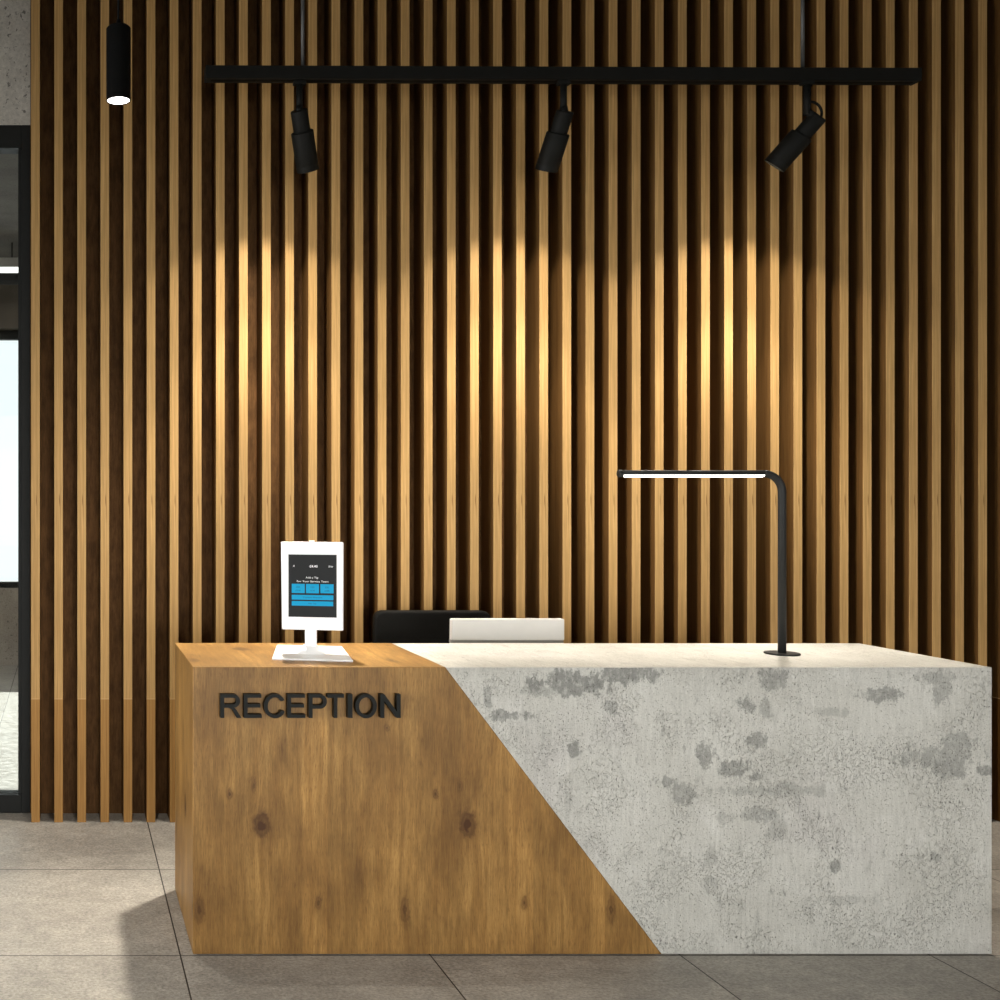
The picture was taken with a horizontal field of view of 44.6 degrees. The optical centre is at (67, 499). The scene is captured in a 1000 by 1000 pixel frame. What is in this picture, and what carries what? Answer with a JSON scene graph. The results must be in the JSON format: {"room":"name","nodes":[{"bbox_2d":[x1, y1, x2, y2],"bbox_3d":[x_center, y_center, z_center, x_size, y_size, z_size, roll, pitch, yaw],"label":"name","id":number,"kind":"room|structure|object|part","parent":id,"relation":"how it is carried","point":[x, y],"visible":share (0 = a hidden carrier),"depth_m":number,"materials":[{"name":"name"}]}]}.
{"room":"lobby","nodes":[
{"label":"lobby","id":0,"kind":"room"},
{"bbox_2d":[0,154,17,284],"bbox_3d":[-0.500,-2.375,8.895,5.000,0.150,6.210,0,0,0],"label":"ceiling","id":1,"kind":"structure","parent":0,"point":[8,162],"depth_m":8.53,"materials":[{"name":"concrete"}]},
{"bbox_2d":[0,243,17,272],"bbox_3d":[-1.075,-2.169,9.600,1.990,0.262,0.100,0,0,0],"label":"ceiling lamp","id":2,"kind":"object","parent":1,"relation":"hanging from","point":[7,264],"visible":0.43,"depth_m":9.55,"materials":[{"name":"white"}]},
{"bbox_2d":[0,267,17,272],"bbox_3d":[-1.075,-2.056,9.600,1.950,0.036,0.080,0,0,0],"label":"diffuser","id":3,"kind":"object","parent":2,"relation":"attached to","point":[2,269],"depth_m":9.56,"materials":[{"name":"white"}]},
{"bbox_2d":[0,588,17,665],"bbox_3d":[-0.500,-0.022,10.825,5.000,3.344,0.250,0,0,0],"label":"wall","id":4,"kind":"structure","parent":0,"point":[8,596],"depth_m":10.70,"materials":[{"name":"concrete"}]},
{"bbox_2d":[0,285,17,329],"bbox_3d":[-0.500,-1.907,10.765,5.000,0.426,0.370,0,0,0],"label":"lintel","id":5,"kind":"object","parent":4,"relation":"attached to","point":[8,293],"visible":0.11,"depth_m":10.58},
{"bbox_2d":[0,330,17,587],"bbox_3d":[-1.525,-0.408,10.760,2.950,2.570,0.080,0,0,0],"label":"window","id":6,"kind":"structure","parent":4,"relation":"in","point":[5,335],"depth_m":10.72,"materials":[{"name":"black metal"}]},
{"bbox_2d":[0,0,548,812],"bbox_3d":[1.600,-0.550,5.723,9.200,4.400,0.135,0,0,0],"label":"wall","id":7,"kind":"structure","parent":0,"point":[47,6],"depth_m":5.66,"materials":[{"name":"brown wood"}]},
{"bbox_2d":[0,125,29,812],"bbox_3d":[-1.599,-0.163,5.710,2.802,3.626,0.100,0,0,0],"label":"door frame","id":8,"kind":"structure","parent":7,"relation":"in","point":[14,139],"depth_m":5.66,"materials":[{"name":"black metal"}]},
{"bbox_2d":[31,0,999,821],"bbox_3d":[2.730,-0.548,5.574,5.837,4.396,0.158,0,0,0],"label":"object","id":9,"kind":"object","parent":7,"relation":"attached to","point":[828,324],"visible":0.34,"depth_m":5.50,"materials":[{"name":"brown wood"}]},
{"bbox_2d":[0,666,999,999],"bbox_3d":[1.600,1.725,4.200,9.600,0.150,16.000,0,0,0],"label":"floor","id":10,"kind":"structure","parent":0,"point":[90,909],"depth_m":3.84,"materials":[{"name":"tile"}]},
{"bbox_2d":[372,610,490,642],"bbox_3d":[1.783,1.096,5.085,0.572,1.109,0.535,0,0,0],"label":"office chair","id":11,"kind":"object","parent":10,"relation":"on","point":[388,626],"visible":0.2,"depth_m":5.24,"materials":[{"name":"black leather"}]},
{"bbox_2d":[175,643,991,953],"bbox_3d":[1.902,1.128,4.405,2.898,1.044,1.086,0,0,0],"label":"reception desk","id":12,"kind":"object","parent":10,"relation":"on","point":[396,798],"visible":1,"depth_m":3.90,"materials":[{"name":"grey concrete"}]},
{"bbox_2d":[272,541,352,661],"bbox_3d":[0.956,0.382,4.230,0.298,0.446,0.390,0,0,11],"label":"kiosk","id":13,"kind":"object","parent":12,"relation":"on","point":[312,572],"visible":1,"depth_m":4.18,"materials":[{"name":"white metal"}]},
{"bbox_2d":[449,618,563,642],"bbox_3d":[1.934,0.716,4.737,0.496,0.387,0.205,0,0,0],"label":"monitor","id":14,"kind":"object","parent":12,"relation":"on","point":[462,630],"visible":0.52,"depth_m":4.72,"materials":[{"name":"white plastic"}]},
{"bbox_2d":[616,470,800,655],"bbox_3d":[2.515,0.244,4.223,0.706,0.725,0.122,0,0,0],"label":"desk lamp","id":15,"kind":"object","parent":12,"relation":"on","point":[781,488],"visible":1,"depth_m":4.21,"materials":[{"name":"grey metal"}]},
{"bbox_3d":[2.454,-0.104,4.223,0.563,0.027,0.027,0,0,0],"label":"arm","id":16,"kind":"part","parent":15,"relation":"part of","materials":[{"name":"grey metal"}]},
{"bbox_3d":[1.600,-2.825,0.993,9.600,0.150,9.585,0,0,0],"label":"ceiling","id":17,"kind":"structure","parent":0,"visible":0},
{"bbox_2d":[106,0,130,104],"bbox_3d":[0.207,-2.192,4.400,0.100,1.115,0.100,0,0,0],"label":"pendant lamp","id":18,"kind":"object","parent":17,"relation":"hanging from","point":[118,34],"visible":1,"depth_m":4.36,"materials":[{"name":"black metal"}]},
{"bbox_3d":[0.207,-2.354,4.400,0.100,0.792,0.100,0,0,0],"label":"cord","id":19,"kind":"part","parent":18,"relation":"part of","materials":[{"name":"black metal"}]},
{"bbox_2d":[204,0,921,85],"bbox_3d":[2.344,-2.366,5.096,3.389,0.767,0.065,0,0,-1],"label":"track","id":20,"kind":"object","parent":17,"relation":"hanging from","point":[212,73],"visible":1,"depth_m":5.07,"materials":[{"name":"black metal"}]},
{"bbox_3d":[1.111,-2.397,5.085,0.060,0.706,0.060,0,0,-1],"label":"suspension rod","id":21,"kind":"part","parent":20,"relation":"part of","materials":[{"name":"metal"}]},
{"bbox_2d":[291,80,318,173],"bbox_3d":[1.132,-1.776,5.145,0.116,0.414,0.219,0,0,23],"label":"track spotlight","id":22,"kind":"object","parent":20,"relation":"hanging from","point":[303,139],"visible":1,"depth_m":5.10,"materials":[{"name":"black metal"}]},
{"bbox_3d":[1.095,-1.906,5.081,0.060,0.154,0.034,0,0,0],"label":"stem","id":23,"kind":"part","parent":22,"relation":"part of","materials":[{"name":"black metal"}]},
{"bbox_2d":[535,80,573,172],"bbox_3d":[2.330,-1.777,5.146,0.113,0.412,0.207,0,0,-11],"label":"track spotlight","id":24,"kind":"object","parent":20,"relation":"hanging from","point":[555,141],"visible":1,"depth_m":5.10,"materials":[{"name":"black metal"}]},
{"bbox_3d":[2.344,-1.903,5.081,0.060,0.161,0.034,0,0,0],"label":"stem","id":25,"kind":"part","parent":24,"relation":"part of","materials":[{"name":"black metal"}]},
{"bbox_3d":[2.344,-2.015,5.096,3.382,0.061,0.062,0,0,-1],"label":"rail","id":26,"kind":"part","parent":20,"relation":"part of","materials":[{"name":"black metal"}]},
{"bbox_2d":[764,80,825,171],"bbox_3d":[3.479,-1.782,5.143,0.115,0.402,0.246,0,0,-42],"label":"track spotlight","id":27,"kind":"object","parent":20,"relation":"hanging from","point":[794,143],"visible":1,"depth_m":5.10,"materials":[{"name":"black metal"}]},
{"bbox_3d":[3.512,-1.885,5.081,0.092,0.195,0.034,0,0,0],"label":"stem","id":28,"kind":"part","parent":27,"relation":"part of","materials":[{"name":"black metal"}]},
{"bbox_3d":[3.493,-2.397,5.106,0.060,0.706,0.060,0,0,-1],"label":"suspension rod","id":29,"kind":"part","parent":20,"relation":"part of","materials":[{"name":"metal"}]}
]}

